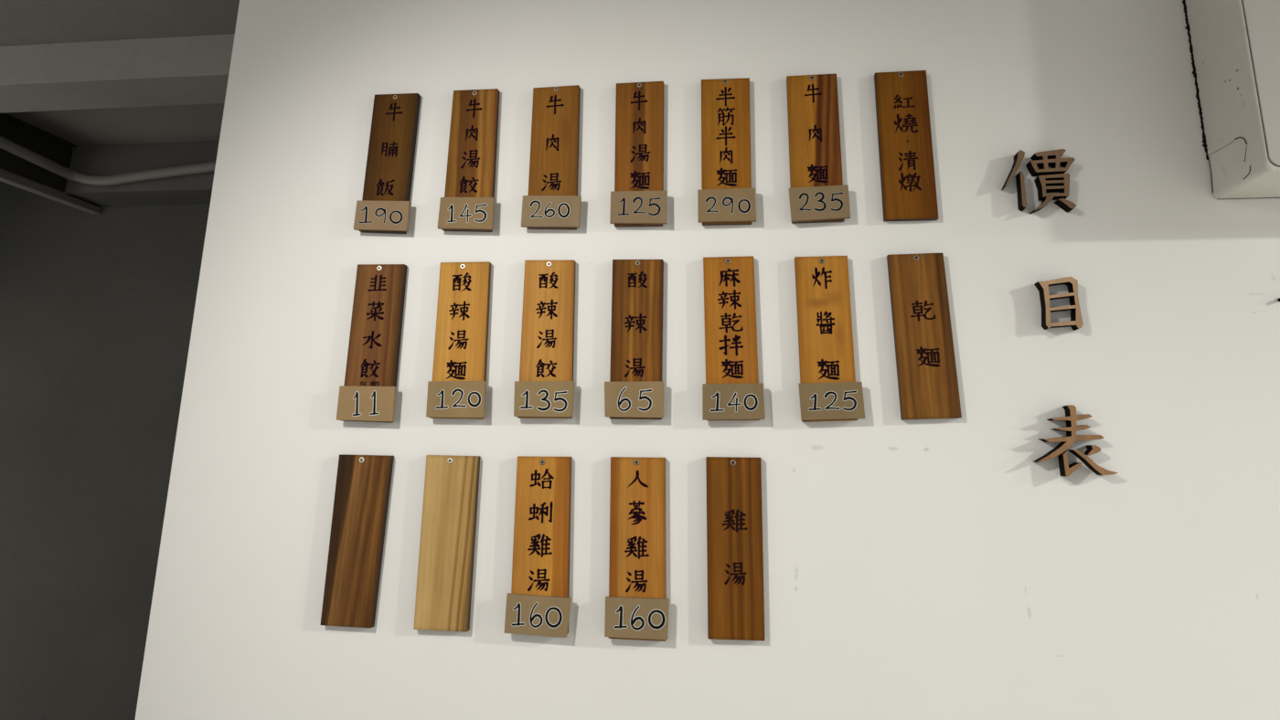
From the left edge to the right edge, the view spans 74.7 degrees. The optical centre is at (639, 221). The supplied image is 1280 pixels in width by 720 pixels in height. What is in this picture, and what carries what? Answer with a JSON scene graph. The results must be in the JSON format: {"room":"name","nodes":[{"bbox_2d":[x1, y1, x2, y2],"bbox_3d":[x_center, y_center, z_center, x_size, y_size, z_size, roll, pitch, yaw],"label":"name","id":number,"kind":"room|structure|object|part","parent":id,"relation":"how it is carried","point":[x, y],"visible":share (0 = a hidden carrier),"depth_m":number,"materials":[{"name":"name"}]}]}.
{"room":"eatery","nodes":[
{"label":"eatery","id":0,"kind":"room"},
{"bbox_2d":[0,169,210,719],"bbox_3d":[-0.901,1.087,4.027,5.805,3.000,0.120,-1,-15,7],"label":"wall","id":1,"kind":"structure","parent":0,"point":[97,311],"depth_m":4.21,"materials":[{"name":"grey paint"}]},
{"bbox_2d":[0,135,215,185],"bbox_3d":[-0.535,-0.384,3.662,4.901,0.137,0.746,-1,-15,7],"label":"conduit pipe","id":2,"kind":"object","parent":1,"relation":"attached to","point":[6,144],"visible":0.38,"depth_m":4.18,"materials":[{"name":"grey plastic"}]},
{"bbox_2d":[64,189,212,206],"bbox_3d":[-0.489,-0.167,4.133,4.953,0.006,0.233,-1,-15,7],"label":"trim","id":3,"kind":"structure","parent":1,"relation":"attached to","point":[193,197],"depth_m":4.36,"materials":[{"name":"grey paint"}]},
{"bbox_2d":[64,140,219,193],"bbox_3d":[-0.488,-0.294,4.164,4.953,0.256,0.239,-1,-15,7],"label":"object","id":4,"kind":"structure","parent":1,"relation":"attached to","point":[97,160],"depth_m":4.30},
{"bbox_2d":[0,0,239,149],"bbox_3d":[1.776,-1.369,0.812,12.005,0.100,6.870,-1,-15,7],"label":"ceiling","id":5,"kind":"structure","parent":0,"point":[22,22],"depth_m":3.17,"materials":[{"name":"grey paint"}]},
{"bbox_2d":[0,112,101,213],"bbox_3d":[-3.026,-0.393,3.786,0.055,0.302,1.608,-1,-15,7],"label":"steel beam","id":6,"kind":"structure","parent":5,"relation":"attached to","point":[58,150],"depth_m":4.14,"materials":[{"name":"grey metal"}]},
{"bbox_2d":[0,33,234,113],"bbox_3d":[-0.990,-0.606,3.202,5.705,0.168,0.259,-1,-15,7],"label":"ceiling beam","id":7,"kind":"structure","parent":5,"relation":"attached to","point":[190,69],"depth_m":3.22,"materials":[{"name":"grey paint"}]},
{"bbox_2d":[134,0,1279,719],"bbox_3d":[3.365,0.413,1.402,8.875,3.000,0.120,-1,-15,7],"label":"wall","id":8,"kind":"structure","parent":0,"point":[932,569],"depth_m":1.75,"materials":[{"name":"white paint"}]},
{"bbox_2d":[320,454,394,628],"bbox_3d":[-0.595,0.667,1.762,0.117,0.339,0.020,0,-15,7],"label":"menu board","id":9,"kind":"object","parent":8,"relation":"attached to","point":[363,482],"visible":1,"depth_m":1.75,"materials":[{"name":"brown wood"}]},
{"bbox_2d":[342,264,406,423],"bbox_3d":[-0.593,0.269,1.871,0.119,0.352,0.020,-1,-15,7],"label":"menu board","id":10,"kind":"object","parent":8,"relation":"attached to","point":[374,346],"visible":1,"depth_m":1.87,"materials":[{"name":"brown wood"}]},
{"bbox_2d":[336,385,396,422],"bbox_3d":[-0.595,0.397,1.822,0.128,0.076,0.010,-1,-15,7],"label":"price tag","id":11,"kind":"object","parent":10,"relation":"attached to","point":[355,403],"visible":1,"depth_m":1.82,"materials":[{"name":"brown"}]},
{"bbox_2d":[358,93,420,234],"bbox_3d":[-0.591,-0.138,1.982,0.110,0.346,0.020,0,-15,7],"label":"menu board","id":12,"kind":"object","parent":8,"relation":"attached to","point":[395,117],"visible":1,"depth_m":1.98,"materials":[{"name":"brown wood"}]},
{"bbox_2d":[353,200,410,231],"bbox_3d":[-0.595,-0.012,1.934,0.129,0.077,0.010,-1,-15,7],"label":"price tag","id":13,"kind":"object","parent":12,"relation":"attached to","point":[380,216],"visible":1,"depth_m":1.93,"materials":[{"name":"brown cardboard"}]},
{"bbox_2d":[413,455,479,631],"bbox_3d":[-0.399,0.663,1.739,0.114,0.340,0.020,-1,-15,7],"label":"wooden plaque","id":14,"kind":"object","parent":8,"relation":"attached to","point":[446,554],"visible":1,"depth_m":1.73,"materials":[{"name":"brown wood"}]},
{"bbox_2d":[429,261,490,419],"bbox_3d":[-0.393,0.260,1.848,0.120,0.344,0.020,-2,-15,7],"label":"menu board","id":15,"kind":"object","parent":8,"relation":"attached to","point":[461,342],"visible":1,"depth_m":1.85,"materials":[{"name":"brown wood"}]},
{"bbox_2d":[426,381,486,417],"bbox_3d":[-0.394,0.383,1.801,0.130,0.080,0.010,-2,-15,7],"label":"price tag","id":16,"kind":"object","parent":15,"relation":"attached to","point":[444,399],"visible":1,"depth_m":1.80,"materials":[{"name":"brown"}]},
{"bbox_2d":[442,88,500,232],"bbox_3d":[-0.393,-0.143,1.958,0.117,0.348,0.020,-1,-15,7],"label":"menu board","id":17,"kind":"object","parent":8,"relation":"attached to","point":[473,140],"visible":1,"depth_m":1.96,"materials":[{"name":"brown wood"}]},
{"bbox_2d":[437,197,494,230],"bbox_3d":[-0.396,-0.017,1.910,0.129,0.080,0.010,-1,-15,7],"label":"price tag","id":18,"kind":"object","parent":17,"relation":"attached to","point":[454,213],"visible":1,"depth_m":1.91,"materials":[{"name":"brown cardboard"}]},
{"bbox_2d":[511,456,571,633],"bbox_3d":[-0.200,0.658,1.715,0.119,0.340,0.020,-2,-15,7],"label":"menu board","id":19,"kind":"object","parent":8,"relation":"attached to","point":[541,546],"visible":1,"depth_m":1.72,"materials":[{"name":"brown wood"}]},
{"bbox_2d":[504,593,571,638],"bbox_3d":[-0.203,0.784,1.667,0.131,0.076,0.010,-1,-15,7],"label":"price tag","id":20,"kind":"object","parent":19,"relation":"attached to","point":[537,615],"visible":1,"depth_m":1.66,"materials":[{"name":"brown"}]},
{"bbox_2d":[517,259,575,418],"bbox_3d":[-0.201,0.254,1.825,0.117,0.343,0.020,-1,-15,7],"label":"menu board","id":21,"kind":"object","parent":8,"relation":"attached to","point":[547,349],"visible":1,"depth_m":1.83,"materials":[{"name":"brown wood"}]},
{"bbox_2d":[513,381,574,417],"bbox_3d":[-0.204,0.378,1.778,0.128,0.075,0.010,-2,-15,7],"label":"price tag","id":22,"kind":"object","parent":21,"relation":"attached to","point":[532,399],"visible":1,"depth_m":1.77,"materials":[{"name":"brown"}]},
{"bbox_2d":[527,85,580,229],"bbox_3d":[-0.198,-0.148,1.935,0.113,0.347,0.020,-1,-15,7],"label":"menu board","id":23,"kind":"object","parent":8,"relation":"attached to","point":[555,124],"visible":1,"depth_m":1.94,"materials":[{"name":"brown wood"}]},
{"bbox_2d":[521,195,581,227],"bbox_3d":[-0.200,-0.021,1.887,0.137,0.079,0.010,0,-15,7],"label":"price tag","id":24,"kind":"object","parent":23,"relation":"attached to","point":[538,211],"visible":1,"depth_m":1.88,"materials":[{"name":"brown cardboard"}]},
{"bbox_2d":[608,259,663,419],"bbox_3d":[-0.006,0.251,1.802,0.115,0.343,0.020,-1,-15,7],"label":"menu board","id":25,"kind":"object","parent":8,"relation":"attached to","point":[637,286],"visible":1,"depth_m":1.80,"materials":[{"name":"brown wood"}]},
{"bbox_2d":[604,381,663,417],"bbox_3d":[-0.012,0.374,1.755,0.125,0.075,0.010,-2,-15,7],"label":"price tag","id":26,"kind":"object","parent":25,"relation":"attached to","point":[639,399],"visible":1,"depth_m":1.75,"materials":[{"name":"brown"}]},
{"bbox_2d":[608,457,666,641],"bbox_3d":[-0.004,0.656,1.691,0.117,0.345,0.020,-2,-15,7],"label":"menu board","id":27,"kind":"object","parent":8,"relation":"attached to","point":[637,495],"visible":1,"depth_m":1.69,"materials":[{"name":"brown wood"}]},
{"bbox_2d":[604,597,669,640],"bbox_3d":[-0.006,0.779,1.643,0.127,0.076,0.010,0,-15,7],"label":"price tag","id":28,"kind":"object","parent":27,"relation":"attached to","point":[625,617],"visible":1,"depth_m":1.64,"materials":[{"name":"brown"}]},
{"bbox_2d":[614,81,664,227],"bbox_3d":[-0.001,-0.155,1.912,0.112,0.345,0.020,-1,-15,7],"label":"menu board","id":29,"kind":"object","parent":8,"relation":"attached to","point":[639,106],"visible":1,"depth_m":1.91,"materials":[{"name":"brown wood"}]},
{"bbox_2d":[609,190,667,223],"bbox_3d":[-0.003,-0.029,1.864,0.126,0.077,0.010,-1,-15,7],"label":"price tag","id":30,"kind":"object","parent":29,"relation":"attached to","point":[626,207],"visible":1,"depth_m":1.86,"materials":[{"name":"brown cardboard"}]},
{"bbox_2d":[701,77,751,225],"bbox_3d":[0.194,-0.159,1.888,0.116,0.346,0.020,-1,-15,7],"label":"menu board","id":31,"kind":"object","parent":8,"relation":"attached to","point":[725,102],"visible":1,"depth_m":1.89,"materials":[{"name":"brown wood"}]},
{"bbox_2d":[697,187,756,223],"bbox_3d":[0.191,-0.034,1.840,0.127,0.076,0.010,-2,-15,7],"label":"price tag","id":32,"kind":"object","parent":31,"relation":"attached to","point":[728,205],"visible":1,"depth_m":1.84,"materials":[{"name":"brown cardboard"}]},
{"bbox_2d":[703,256,759,420],"bbox_3d":[0.193,0.246,1.778,0.118,0.347,0.020,-2,-15,7],"label":"menu board","id":33,"kind":"object","parent":8,"relation":"attached to","point":[730,309],"visible":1,"depth_m":1.78,"materials":[{"name":"brown wood"}]},
{"bbox_2d":[702,383,765,420],"bbox_3d":[0.192,0.373,1.729,0.128,0.076,0.010,-2,-15,7],"label":"price tag","id":34,"kind":"object","parent":33,"relation":"attached to","point":[720,401],"visible":1,"depth_m":1.72,"materials":[{"name":"brown"}]},
{"bbox_2d":[705,457,764,640],"bbox_3d":[0.189,0.647,1.669,0.113,0.340,0.020,-1,-15,7],"label":"menu board","id":35,"kind":"object","parent":8,"relation":"attached to","point":[734,509],"visible":1,"depth_m":1.66,"materials":[{"name":"brown wood"}]},
{"bbox_2d":[786,73,844,223],"bbox_3d":[0.388,-0.164,1.865,0.112,0.345,0.020,-1,-15,7],"label":"menu board","id":36,"kind":"object","parent":8,"relation":"attached to","point":[814,133],"visible":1,"depth_m":1.87,"materials":[{"name":"brown wood"}]},
{"bbox_2d":[789,184,850,222],"bbox_3d":[0.388,-0.038,1.816,0.130,0.082,0.010,-3,-16,6],"label":"price tag","id":37,"kind":"object","parent":36,"relation":"attached to","point":[828,202],"visible":1,"depth_m":1.81,"materials":[{"name":"brown"}]},
{"bbox_2d":[794,256,858,422],"bbox_3d":[0.388,0.243,1.754,0.116,0.346,0.020,-2,-15,7],"label":"menu board","id":38,"kind":"object","parent":8,"relation":"attached to","point":[822,282],"visible":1,"depth_m":1.75,"materials":[{"name":"brown wood"}]},
{"bbox_2d":[798,382,865,420],"bbox_3d":[0.390,0.367,1.706,0.129,0.076,0.010,-1,-15,7],"label":"price tag","id":39,"kind":"object","parent":38,"relation":"attached to","point":[840,400],"visible":1,"depth_m":1.70,"materials":[{"name":"brown"}]},
{"bbox_2d":[874,70,938,221],"bbox_3d":[0.582,-0.168,1.841,0.114,0.344,0.020,-1,-15,7],"label":"menu board","id":40,"kind":"object","parent":8,"relation":"attached to","point":[903,123],"visible":1,"depth_m":1.83,"materials":[{"name":"brown wood"}]},
{"bbox_2d":[886,253,961,419],"bbox_3d":[0.584,0.235,1.731,0.115,0.340,0.020,-3,-15,7],"label":"menu board","id":41,"kind":"object","parent":8,"relation":"attached to","point":[923,343],"visible":1,"depth_m":1.72,"materials":[{"name":"brown wood"}]},
{"bbox_2d":[1001,149,1076,213],"bbox_3d":[0.846,-0.084,1.780,0.148,0.135,0.029,-1,-15,7],"label":"chinese character","id":42,"kind":"object","parent":8,"relation":"attached to","point":[1054,180],"depth_m":1.77,"materials":[{"name":"brown wood"}]},
{"bbox_2d":[1034,277,1083,330],"bbox_3d":[0.853,0.169,1.710,0.076,0.107,0.028,-1,-15,7],"label":"chinese character","id":43,"kind":"object","parent":8,"relation":"attached to","point":[1076,323],"depth_m":1.70,"materials":[{"name":"brown wood"}]},
{"bbox_2d":[1033,405,1118,477],"bbox_3d":[0.844,0.430,1.640,0.146,0.135,0.029,-1,-15,7],"label":"chinese character","id":44,"kind":"object","parent":8,"relation":"attached to","point":[1071,417],"depth_m":1.63,"materials":[{"name":"brown wood"}]},
{"bbox_2d":[1182,0,1279,199],"bbox_3d":[1.660,-0.380,1.675,0.971,0.621,0.186,-1,-15,7],"label":"air conditioner","id":45,"kind":"object","parent":8,"relation":"attached to","point":[1234,45],"visible":1,"depth_m":1.66,"materials":[{"name":"white plastic"}]},
{"bbox_3d":[1.651,-0.404,1.589,0.949,0.603,0.006,-1,-15,7],"label":"panel","id":46,"kind":"part","parent":45,"relation":"part of","materials":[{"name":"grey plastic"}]}
]}

